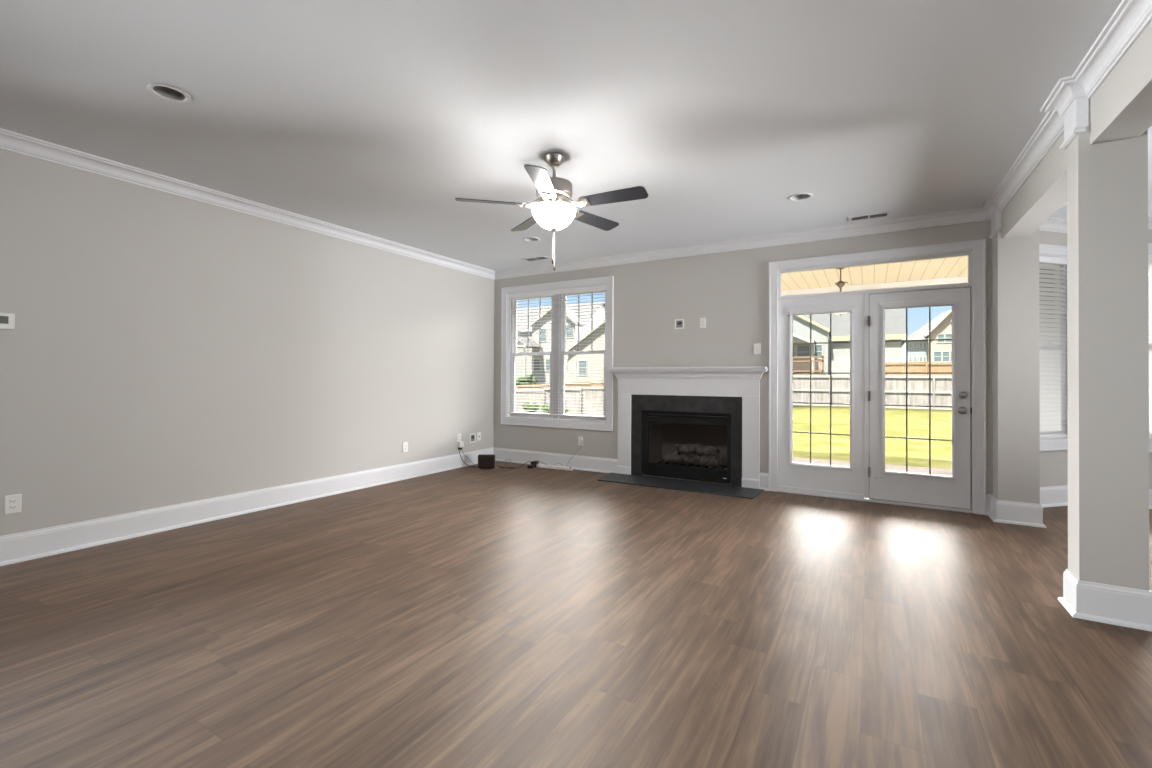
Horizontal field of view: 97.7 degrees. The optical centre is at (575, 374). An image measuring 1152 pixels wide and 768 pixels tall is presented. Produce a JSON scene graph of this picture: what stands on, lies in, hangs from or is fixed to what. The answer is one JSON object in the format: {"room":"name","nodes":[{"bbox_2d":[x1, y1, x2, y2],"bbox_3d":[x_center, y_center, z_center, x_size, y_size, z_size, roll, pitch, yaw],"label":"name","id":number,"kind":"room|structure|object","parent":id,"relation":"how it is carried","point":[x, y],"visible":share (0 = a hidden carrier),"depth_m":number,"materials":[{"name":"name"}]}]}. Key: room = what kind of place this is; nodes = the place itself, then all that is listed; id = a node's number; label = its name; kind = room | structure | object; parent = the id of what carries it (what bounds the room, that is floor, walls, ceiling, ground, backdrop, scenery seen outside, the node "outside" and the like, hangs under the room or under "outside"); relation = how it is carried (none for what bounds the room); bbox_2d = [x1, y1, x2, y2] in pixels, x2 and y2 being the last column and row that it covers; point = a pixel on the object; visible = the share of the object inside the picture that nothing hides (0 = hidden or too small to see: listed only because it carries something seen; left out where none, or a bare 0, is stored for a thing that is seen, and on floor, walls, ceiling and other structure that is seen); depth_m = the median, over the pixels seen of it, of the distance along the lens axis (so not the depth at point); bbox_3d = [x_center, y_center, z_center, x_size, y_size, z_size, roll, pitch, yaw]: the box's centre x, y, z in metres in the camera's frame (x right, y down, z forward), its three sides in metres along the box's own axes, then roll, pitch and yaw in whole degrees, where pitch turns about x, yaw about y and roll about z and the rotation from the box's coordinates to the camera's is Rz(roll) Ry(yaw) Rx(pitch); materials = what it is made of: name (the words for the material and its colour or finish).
{"room":"living room","nodes":[
{"label":"living room","id":0,"kind":"room"},
{"bbox_2d":[0,149,493,535],"bbox_3d":[-3.570,-0.157,3.520,0.200,2.740,9.360,0,-1,30],"label":"wall","id":1,"kind":"structure","parent":0,"point":[163,349],"depth_m":4.13,"materials":[{"name":"grey paint"}]},
{"bbox_2d":[0,312,14,329],"bbox_3d":[-3.635,-0.338,3.184,0.027,0.104,0.116,0,-1,30],"label":"thermostat","id":2,"kind":"object","parent":1,"relation":"attached to","point":[7,320],"visible":1,"depth_m":3.20,"materials":[{"name":"white plastic"}]},
{"bbox_2d":[4,494,21,513],"bbox_3d":[-3.617,0.835,3.233,0.010,0.118,0.074,0,-1,30],"label":"wall outlet","id":3,"kind":"object","parent":1,"relation":"attached to","point":[12,503],"visible":1,"depth_m":3.23,"materials":[{"name":"white plastic"}]},
{"bbox_2d":[9,498,16,503],"bbox_3d":[-3.615,0.815,3.232,0.004,0.028,0.034,0,-1,30],"label":"receptacle","id":4,"kind":"object","parent":3,"relation":"attached to","point":[11,500],"depth_m":3.23,"materials":[{"name":"grey plastic"}]},
{"bbox_2d":[9,505,16,509],"bbox_3d":[-3.615,0.854,3.232,0.004,0.028,0.034,0,-1,30],"label":"receptacle","id":5,"kind":"object","parent":3,"relation":"attached to","point":[11,507],"depth_m":3.23,"materials":[{"name":"grey plastic"}]},
{"bbox_2d":[0,447,492,565],"bbox_3d":[-3.466,1.121,3.469,0.034,0.184,9.000,0,-1,30],"label":"baseboard","id":6,"kind":"structure","parent":1,"relation":"attached to","point":[44,542],"depth_m":4.10,"materials":[{"name":"white paint"}]},
{"bbox_2d":[0,128,494,279],"bbox_3d":[-3.429,-1.476,3.475,0.090,0.100,9.000,0,-1,30],"label":"crown molding","id":7,"kind":"structure","parent":1,"relation":"attached to","point":[15,142],"depth_m":4.10,"materials":[{"name":"white paint"}]},
{"bbox_2d":[403,442,407,451],"bbox_3d":[-2.021,0.865,5.963,0.010,0.118,0.074,0,-1,30],"label":"wall outlet","id":8,"kind":"object","parent":1,"relation":"attached to","point":[405,444],"visible":1,"depth_m":5.96,"materials":[{"name":"white plastic"}]},
{"bbox_2d":[457,433,460,442],"bbox_3d":[-1.566,0.857,6.743,0.010,0.118,0.074,0,-1,30],"label":"wall outlet","id":9,"kind":"object","parent":1,"relation":"attached to","point":[458,435],"visible":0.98,"depth_m":6.73,"materials":[{"name":"white plastic"}]},
{"bbox_2d":[458,441,477,466],"bbox_3d":[-1.406,1.075,6.788,0.354,0.348,0.183,0,0,-3],"label":"charger","id":10,"kind":"object","parent":9,"relation":"attached to","point":[460,443],"visible":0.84,"depth_m":6.72,"materials":[{"name":"white plastic"}]},
{"bbox_2d":[470,433,475,442],"bbox_3d":[-1.432,0.885,6.975,0.007,0.124,0.112,0,-1,30],"label":"media box","id":11,"kind":"object","parent":1,"relation":"attached to","point":[472,436],"visible":1,"depth_m":6.98,"materials":[{"name":"white plastic"}]},
{"bbox_2d":[477,432,480,440],"bbox_3d":[-1.366,0.876,7.085,0.009,0.118,0.074,0,-1,30],"label":"outlet","id":12,"kind":"object","parent":1,"relation":"attached to","point":[478,433],"visible":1,"depth_m":7.07,"materials":[{"name":"white plastic"}]},
{"bbox_2d":[0,461,1151,767],"bbox_3d":[0.768,1.280,1.629,9.600,0.120,10.500,0,-1,30],"label":"floor","id":13,"kind":"structure","parent":0,"point":[467,616],"depth_m":2.30,"materials":[{"name":"brown wood"}]},
{"bbox_2d":[478,454,530,468],"bbox_3d":[-0.951,1.157,6.714,0.692,0.188,0.203,0,0,-1],"label":"router","id":14,"kind":"object","parent":13,"relation":"on","point":[485,461],"visible":1,"depth_m":6.62,"materials":[{"name":"black plastic"}]},
{"bbox_2d":[537,438,581,470],"bbox_3d":[-0.236,1.049,6.693,0.679,0.412,0.135,0,-1,29],"label":"power strip","id":15,"kind":"object","parent":13,"relation":"on","point":[538,465],"visible":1,"depth_m":6.63,"materials":[{"name":"white plastic"}]},
{"bbox_2d":[531,461,546,466],"bbox_3d":[-0.501,1.210,6.763,0.221,0.088,0.067,0,0,23],"label":"charger","id":16,"kind":"object","parent":15,"relation":"attached to","point":[534,463],"visible":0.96,"depth_m":6.76,"materials":[{"name":"black plastic"}]},
{"bbox_2d":[598,473,763,498],"bbox_3d":[1.121,1.248,5.702,1.840,0.012,0.511,0,-1,30],"label":"hearth slab","id":17,"kind":"object","parent":13,"relation":"on","point":[649,481],"visible":1,"depth_m":5.61,"materials":[{"name":"stone"}]},
{"bbox_2d":[641,410,730,483],"bbox_3d":[1.394,0.835,6.112,1.072,0.786,0.536,0,-1,30],"label":"gas fireplace","id":18,"kind":"object","parent":17,"relation":"on","point":[661,434],"visible":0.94,"depth_m":6.13,"materials":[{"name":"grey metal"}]},
{"bbox_2d":[663,453,676,461],"bbox_3d":[1.165,1.030,6.194,0.191,0.122,0.122,0,0,8],"label":"log","id":19,"kind":"object","parent":18,"relation":"in","point":[667,457],"visible":0.87,"depth_m":6.16,"materials":[{"name":"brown wood"}]},
{"bbox_2d":[674,454,696,463],"bbox_3d":[1.327,1.032,6.095,0.276,0.115,0.119,0,0,22],"label":"log","id":20,"kind":"object","parent":18,"relation":"in","point":[683,459],"visible":0.97,"depth_m":6.06,"materials":[{"name":"wood"}]},
{"bbox_2d":[674,451,723,465],"bbox_3d":[1.490,1.024,6.133,0.596,0.153,0.154,0,-1,30],"label":"log","id":21,"kind":"object","parent":18,"relation":"in","point":[687,454],"visible":0.29,"depth_m":6.09,"materials":[{"name":"wood"}]},
{"bbox_2d":[676,443,700,453],"bbox_3d":[1.372,0.909,6.154,0.302,0.140,0.119,0,0,22],"label":"log","id":22,"kind":"object","parent":21,"relation":"on","point":[685,448],"visible":0.92,"depth_m":6.12,"materials":[{"name":"ceramic"}]},
{"bbox_2d":[696,446,719,455],"bbox_3d":[1.579,0.919,6.030,0.256,0.124,0.130,0,-1,30],"label":"log","id":23,"kind":"object","parent":21,"relation":"on","point":[709,451],"visible":0.99,"depth_m":6.00,"materials":[{"name":"wood"}]},
{"bbox_2d":[696,456,720,466],"bbox_3d":[1.565,1.028,5.946,0.281,0.131,0.135,0,-1,30],"label":"log","id":24,"kind":"object","parent":18,"relation":"in","point":[714,461],"visible":1,"depth_m":5.90,"materials":[{"name":"wood"}]},
{"bbox_2d":[992,228,1039,503],"bbox_3d":[3.828,-0.113,4.419,0.267,2.740,0.450,0,-1,30],"label":"wall pier","id":25,"kind":"object","parent":13,"relation":"on","point":[1015,261],"visible":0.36,"depth_m":4.23,"materials":[{"name":"grey paint"}]},
{"bbox_2d":[986,494,1046,527],"bbox_3d":[3.866,1.166,4.495,0.345,0.184,0.710,0,-1,30],"label":"baseboard","id":26,"kind":"object","parent":25,"relation":"attached to","point":[1000,511],"visible":0.92,"depth_m":4.21,"materials":[{"name":"white paint"}]},
{"bbox_2d":[0,0,1151,270],"bbox_3d":[0.795,-1.589,1.673,9.600,0.140,10.550,0,-1,30],"label":"ceiling","id":27,"kind":"structure","parent":0,"point":[371,117],"depth_m":2.81,"materials":[{"name":"white paint"}]},
{"bbox_2d":[147,83,191,102],"bbox_3d":[-2.206,-1.571,2.732,0.190,0.103,0.190,0,-1,30],"label":"recessed light","id":28,"kind":"object","parent":27,"relation":"in","point":[163,91],"visible":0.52,"depth_m":2.77,"materials":[{"name":"white plastic"}]},
{"bbox_2d":[523,237,539,241],"bbox_3d":[-0.492,-1.540,5.575,0.190,0.103,0.190,0,-1,30],"label":"recessed light","id":29,"kind":"object","parent":27,"relation":"in","point":[528,239],"visible":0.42,"depth_m":5.62,"materials":[{"name":"white plastic"}]},
{"bbox_2d":[523,256,550,261],"bbox_3d":[-0.512,-1.484,6.473,0.340,0.008,0.160,0,-1,30],"label":"ceiling vent","id":30,"kind":"object","parent":27,"relation":"in","point":[537,258],"visible":1,"depth_m":6.46,"materials":[{"name":"white metal"}]},
{"bbox_2d":[455,152,647,270],"bbox_3d":[-0.114,-1.111,3.479,1.258,0.797,1.283,0,-1,30],"label":"ceiling fan","id":31,"kind":"object","parent":27,"relation":"hanging from","point":[553,213],"visible":1,"depth_m":3.38,"materials":[{"name":"grey metal"}]},
{"bbox_2d":[788,193,812,200],"bbox_3d":[1.889,-1.538,4.236,0.190,0.103,0.190,0,-1,30],"label":"recessed light","id":32,"kind":"object","parent":27,"relation":"in","point":[799,196],"visible":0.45,"depth_m":4.29,"materials":[{"name":"white plastic"}]},
{"bbox_2d":[848,211,890,221],"bbox_3d":[2.758,-1.482,4.735,0.340,0.008,0.160,0,-1,30],"label":"ceiling vent","id":33,"kind":"object","parent":27,"relation":"in","point":[887,213],"visible":1,"depth_m":4.72,"materials":[{"name":"white metal"}]},
{"bbox_2d":[493,220,991,493],"bbox_3d":[1.341,-0.113,5.977,5.800,2.740,0.160,0,-1,30],"label":"wall","id":34,"kind":"structure","parent":0,"point":[730,289],"depth_m":5.85,"materials":[{"name":"grey paint"}]},
{"bbox_2d":[493,447,617,472],"bbox_3d":[-0.347,1.163,6.838,2.018,0.184,0.034,0,-1,30],"label":"baseboard","id":35,"kind":"structure","parent":34,"relation":"attached to","point":[586,463],"depth_m":6.77,"materials":[{"name":"white paint"}]},
{"bbox_2d":[501,276,613,430],"bbox_3d":[-0.270,-0.261,6.895,1.790,1.973,0.165,0,-1,30],"label":"window","id":36,"kind":"structure","parent":34,"relation":"in","point":[509,353],"depth_m":6.89,"materials":[{"name":"white paint"}]},
{"bbox_2d":[528,298,540,351],"bbox_3d":[-0.596,-0.691,7.167,0.218,0.767,0.008,0,-1,30],"label":"grille","id":37,"kind":"object","parent":36,"relation":"attached to","point":[528,298],"depth_m":7.12,"materials":[{"name":"grey"}]},
{"bbox_2d":[508,285,605,417],"bbox_3d":[-0.282,-0.290,6.874,1.580,1.712,0.067,0,-1,30],"label":"window blind","id":38,"kind":"object","parent":36,"relation":"attached to","point":[601,287],"visible":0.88,"depth_m":6.83,"materials":[{"name":"white plastic"}]},
{"bbox_2d":[578,293,592,350],"bbox_3d":[0.126,-0.691,6.745,0.218,0.767,0.008,0,-1,30],"label":"grille","id":39,"kind":"object","parent":36,"relation":"attached to","point":[579,294],"depth_m":6.70,"materials":[{"name":"grey"}]},
{"bbox_2d":[578,436,582,445],"bbox_3d":[0.060,0.880,6.617,0.074,0.118,0.010,0,-1,30],"label":"wall outlet","id":40,"kind":"object","parent":34,"relation":"attached to","point":[579,437],"visible":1,"depth_m":6.62,"materials":[{"name":"white plastic"}]},
{"bbox_2d":[675,319,683,328],"bbox_3d":[1.223,-0.593,5.955,0.112,0.116,0.007,0,-1,30],"label":"media box","id":41,"kind":"object","parent":34,"relation":"attached to","point":[679,323],"visible":1,"depth_m":5.95,"materials":[{"name":"white plastic"}]},
{"bbox_2d":[631,394,741,486],"bbox_3d":[1.266,0.754,5.914,1.341,1.004,0.010,0,-1,30],"label":"fireplace surround","id":42,"kind":"object","parent":34,"relation":"attached to","point":[709,404],"visible":0.88,"depth_m":5.87,"materials":[{"name":"stone"}]},
{"bbox_2d":[609,367,768,488],"bbox_3d":[1.235,0.588,5.857,1.880,1.336,0.142,0,-1,30],"label":"fireplace mantel","id":43,"kind":"object","parent":34,"relation":"attached to","point":[744,382],"visible":0.94,"depth_m":5.76,"materials":[{"name":"white paint"}]},
{"bbox_2d":[610,367,767,369],"bbox_3d":[1.246,-0.068,5.857,1.842,0.024,0.142,0,-1,30],"label":"shelf","id":44,"kind":"object","parent":43,"relation":"attached to","point":[623,368],"depth_m":5.75,"materials":[{"name":"white paint"}]},
{"bbox_2d":[700,318,705,327],"bbox_3d":[1.465,-0.592,5.811,0.072,0.118,0.010,0,-1,30],"label":"wall outlet","id":45,"kind":"object","parent":34,"relation":"attached to","point":[702,320],"visible":1,"depth_m":5.81,"materials":[{"name":"white plastic"}]},
{"bbox_2d":[495,207,990,279],"bbox_3d":[1.241,-1.434,5.905,5.700,0.100,0.090,0,-1,30],"label":"crown molding","id":46,"kind":"structure","parent":34,"relation":"attached to","point":[974,214],"depth_m":5.42,"materials":[{"name":"white paint"}]},
{"bbox_2d":[754,344,760,353],"bbox_3d":[1.982,-0.275,5.506,0.074,0.118,0.010,0,-1,30],"label":"light switch","id":47,"kind":"object","parent":34,"relation":"attached to","point":[757,347],"visible":1,"depth_m":5.50,"materials":[{"name":"white plastic"}]},
{"bbox_2d":[759,473,768,490],"bbox_3d":[2.034,1.164,5.446,0.090,0.184,0.034,0,-1,30],"label":"baseboard","id":48,"kind":"structure","parent":34,"relation":"attached to","point":[764,477],"depth_m":5.45,"materials":[{"name":"white paint"}]},
{"bbox_2d":[778,294,863,498],"bbox_3d":[2.524,0.219,5.215,0.806,2.036,0.064,0,-1,30],"label":"door","id":49,"kind":"structure","parent":34,"relation":"in","point":[843,481],"depth_m":5.20,"materials":[{"name":"white paint"}]},
{"bbox_2d":[792,313,849,465],"bbox_3d":[2.538,0.155,5.222,0.539,1.568,0.008,0,-1,30],"label":"grille","id":50,"kind":"object","parent":49,"relation":"attached to","point":[793,463],"depth_m":5.26,"materials":[{"name":"grey"}]},
{"bbox_2d":[768,239,986,514],"bbox_3d":[2.915,0.024,5.034,1.840,2.467,0.177,0,-1,30],"label":"door frame","id":51,"kind":"structure","parent":34,"relation":"attached to","point":[975,250],"depth_m":4.82,"materials":[{"name":"white paint"}]},
{"bbox_2d":[868,287,971,508],"bbox_3d":[3.238,0.217,4.771,0.818,2.020,0.109,0,-1,30],"label":"door","id":52,"kind":"structure","parent":34,"relation":"in","point":[954,490],"depth_m":4.75,"materials":[{"name":"white paint"}]},
{"bbox_2d":[885,307,951,473],"bbox_3d":[3.259,0.153,4.800,0.530,1.584,0.008,0,-1,30],"label":"grille","id":53,"kind":"object","parent":52,"relation":"attached to","point":[929,339],"depth_m":4.79,"materials":[{"name":"grey"}]},
{"bbox_2d":[989,212,1001,238],"bbox_3d":[3.660,-1.303,4.392,0.051,0.182,0.259,0,-1,30],"label":"trim","id":54,"kind":"structure","parent":34,"relation":"attached to","point":[996,221],"depth_m":4.30,"materials":[{"name":"white paint"}]},
{"bbox_2d":[981,0,1151,218],"bbox_3d":[1.419,-1.474,0.641,0.135,0.100,9.000,0,-1,30],"label":"crown molding","id":55,"kind":"structure","parent":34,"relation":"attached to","point":[1130,18],"depth_m":2.56,"materials":[{"name":"white paint"}]},
{"bbox_2d":[1002,133,1066,238],"bbox_3d":[3.245,-1.326,3.457,0.176,0.335,1.822,0,-1,30],"label":"beam","id":56,"kind":"structure","parent":0,"point":[1044,192],"depth_m":3.48,"materials":[{"name":"grey paint"}]},
{"bbox_2d":[1039,230,1067,486],"bbox_3d":[4.444,-0.106,4.875,1.239,2.740,0.120,0,0,-15],"label":"wall","id":57,"kind":"structure","parent":0,"point":[1053,464],"depth_m":4.85,"materials":[{"name":"grey paint"}]},
{"bbox_2d":[1039,244,1067,450],"bbox_3d":[4.440,-0.254,4.857,0.998,1.973,0.135,0,0,-15],"label":"window","id":58,"kind":"structure","parent":57,"relation":"in","point":[1046,443],"depth_m":4.87,"materials":[{"name":"white paint"}]},
{"bbox_2d":[1039,255,1067,437],"bbox_3d":[4.442,-0.265,4.849,0.790,1.747,0.060,0,0,-15],"label":"window blind","id":59,"kind":"object","parent":58,"relation":"attached to","point":[1051,393],"visible":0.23,"depth_m":4.89,"materials":[{"name":"white plastic"}]},
{"bbox_2d":[1040,485,1151,508],"bbox_3d":[3.342,1.129,0.121,3.233,0.184,10.090,0,-1,30],"label":"baseboard","id":60,"kind":"structure","parent":57,"relation":"attached to","point":[1053,496],"depth_m":4.82,"materials":[{"name":"white paint"}]},
{"bbox_2d":[1067,130,1149,590],"bbox_3d":[2.728,-0.133,2.591,0.249,2.740,0.173,0,-1,30],"label":"wall column","id":61,"kind":"structure","parent":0,"point":[1108,328],"depth_m":2.52,"materials":[{"name":"grey paint"}]},
{"bbox_2d":[1060,99,1089,148],"bbox_3d":[2.636,-1.321,2.658,0.069,0.182,0.221,0,-1,30],"label":"trim","id":62,"kind":"structure","parent":61,"relation":"attached to","point":[1077,120],"depth_m":2.58,"materials":[{"name":"white paint"}]},
{"bbox_2d":[1057,569,1151,631],"bbox_3d":[2.722,1.145,2.581,0.317,0.184,0.241,0,-1,30],"label":"baseboard","id":63,"kind":"structure","parent":61,"relation":"attached to","point":[1097,602],"depth_m":2.51,"materials":[{"name":"white paint"}]},
{"bbox_2d":[1090,21,1151,144],"bbox_3d":[0.990,-1.367,-0.401,0.176,0.335,6.770,0,-1,30],"label":"beam","id":64,"kind":"structure","parent":0,"point":[1121,107],"depth_m":2.27,"materials":[{"name":"grey paint"}]},
{"bbox_2d":[1148,229,1151,488],"bbox_3d":[5.823,-0.101,4.597,1.700,2.740,0.120,0,-1,30],"label":"wall","id":65,"kind":"structure","parent":0,"point":[1149,230],"depth_m":4.75,"materials":[{"name":"grey paint"}]},
{"bbox_2d":[1039,216,1151,232],"bbox_3d":[3.355,-1.468,0.141,3.233,0.100,10.090,0,-1,30],"label":"crown molding","id":66,"kind":"structure","parent":65,"relation":"attached to","point":[1052,224],"depth_m":4.81,"materials":[{"name":"white paint"}]},
{"bbox_2d":[1148,243,1151,451],"bbox_3d":[5.815,-0.249,4.583,1.338,1.973,0.135,0,-1,30],"label":"window","id":67,"kind":"structure","parent":65,"relation":"in","point":[1149,244],"depth_m":4.75,"materials":[{"name":"white paint"}]},
{"bbox_2d":[1148,254,1151,438],"bbox_3d":[5.811,-0.260,4.576,1.130,1.747,0.060,0,-1,30],"label":"window blind","id":68,"kind":"object","parent":67,"relation":"attached to","point":[1150,255],"visible":0.05,"depth_m":4.78,"materials":[{"name":"white plastic"}]},
{"label":"outside","id":69,"kind":"structure","parent":0,"visible":0},
{"bbox_2d":[583,395,951,468],"bbox_3d":[12.963,2.325,51.423,100.000,0.890,90.000,0,-1,30],"label":"lawn","id":70,"kind":"structure","parent":69,"point":[895,418],"depth_m":13.01,"materials":[{"name":"green plant"}]},
{"bbox_2d":[516,375,537,384],"bbox_3d":[-5.303,0.974,54.652,2.332,1.865,2.488,0,-1,30],"label":"shrub","id":71,"kind":"object","parent":70,"relation":"on","point":[529,379],"visible":0.62,"depth_m":54.00,"materials":[{"name":"green plant"}]},
{"bbox_2d":[522,402,539,412],"bbox_3d":[-2.708,2.093,29.749,0.888,0.896,1.074,0,-1,30],"label":"shrub","id":72,"kind":"object","parent":70,"relation":"on","point":[524,405],"visible":0.56,"depth_m":29.46,"materials":[{"name":"green plant"}]},
{"bbox_2d":[541,404,549,412],"bbox_3d":[-1.632,2.143,29.443,0.898,0.784,0.852,0,-1,30],"label":"shrub","id":73,"kind":"object","parent":70,"relation":"on","point":[544,408],"visible":0.54,"depth_m":29.25,"materials":[{"name":"green plant"}]},
{"bbox_2d":[515,386,603,414],"bbox_3d":[-5.356,1.875,31.857,16.642,2.500,0.118,0,0,17],"label":"fence","id":74,"kind":"object","parent":70,"relation":"on","point":[523,396],"visible":0.19,"depth_m":30.32,"materials":[{"name":"grey wood"}]},
{"bbox_2d":[516,381,603,395],"bbox_3d":[-6.767,2.080,49.359,36.774,3.950,0.121,0,0,19],"label":"fence","id":75,"kind":"object","parent":70,"relation":"on","point":[533,385],"visible":0.05,"depth_m":47.27,"materials":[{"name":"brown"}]},
{"bbox_2d":[516,302,604,383],"bbox_3d":[-4.429,-3.376,66.945,16.300,12.160,16.740,0,-1,30],"label":"house","id":76,"kind":"structure","parent":70,"relation":"on","point":[522,369],"depth_m":61.53,"materials":[{"name":"beige"}]},
{"bbox_2d":[566,319,604,384],"bbox_3d":[9.227,-2.569,59.098,14.800,10.560,16.490,0,-1,30],"label":"house","id":77,"kind":"structure","parent":70,"relation":"on","point":[582,363],"depth_m":54.53,"materials":[{"name":"beige"}]},
{"bbox_2d":[793,308,905,398],"bbox_3d":[19.419,-3.829,44.877,16.350,11.360,14.780,0,-1,30],"label":"house","id":78,"kind":"structure","parent":70,"relation":"on","point":[895,321],"depth_m":39.04,"materials":[{"name":"grey"}]},
{"bbox_2d":[793,374,951,409],"bbox_3d":[17.517,0.954,24.634,18.200,1.880,0.118,0,-1,30],"label":"picket fence","id":79,"kind":"object","parent":70,"relation":"on","point":[941,391],"visible":0.19,"depth_m":25.50,"materials":[{"name":"grey wood"}]},
{"bbox_2d":[885,362,951,394],"bbox_3d":[26.940,0.384,30.252,14.600,2.380,0.118,0,-1,30],"label":"fence","id":80,"kind":"object","parent":70,"relation":"on","point":[890,367],"visible":0.12,"depth_m":33.03,"materials":[{"name":"beige wood"}]},
{"bbox_2d":[901,309,951,374],"bbox_3d":[45.051,-2.901,60.291,10.350,9.600,14.800,0,-1,30],"label":"house","id":81,"kind":"structure","parent":70,"relation":"on","point":[941,325],"depth_m":56.36,"materials":[{"name":"beige"}]},
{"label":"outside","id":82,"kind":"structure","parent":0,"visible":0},
{"bbox_2d":[793,457,951,475],"bbox_3d":[3.479,1.626,7.060,3.800,0.300,3.880,0,-1,30],"label":"patio slab","id":83,"kind":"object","parent":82,"point":[937,471],"depth_m":8.05,"materials":[{"name":"concrete"}]},
{"bbox_3d":[5.846,0.092,7.581,0.200,2.800,0.200,0,-1,30],"label":"porch post","id":84,"kind":"object","parent":83,"relation":"on","visible":0},
{"bbox_2d":[781,276,967,295],"bbox_3d":[4.317,-1.383,8.491,3.800,0.150,0.160,0,-1,30],"label":"beam","id":85,"kind":"structure","parent":84,"relation":"on","point":[953,280],"depth_m":8.07,"materials":[{"name":"white wood"}]},
{"bbox_3d":[3.443,-1.573,7.145,4.250,0.100,3.930,0,-1,30],"label":"porch roof","id":86,"kind":"structure","parent":0,"visible":0},
{"bbox_2d":[781,256,967,290],"bbox_3d":[3.457,-1.499,7.020,3.800,0.050,3.730,0,-1,30],"label":"ceiling","id":87,"kind":"structure","parent":86,"relation":"attached to","point":[952,267],"depth_m":7.38,"materials":[{"name":"beige wood"}]},
{"bbox_2d":[835,267,847,315],"bbox_3d":[3.629,-1.138,6.898,0.320,0.672,0.320,0,-1,30],"label":"lamp","id":88,"kind":"object","parent":87,"relation":"hanging from","point":[840,284],"visible":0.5,"depth_m":6.88,"materials":[{"name":"brown metal"}]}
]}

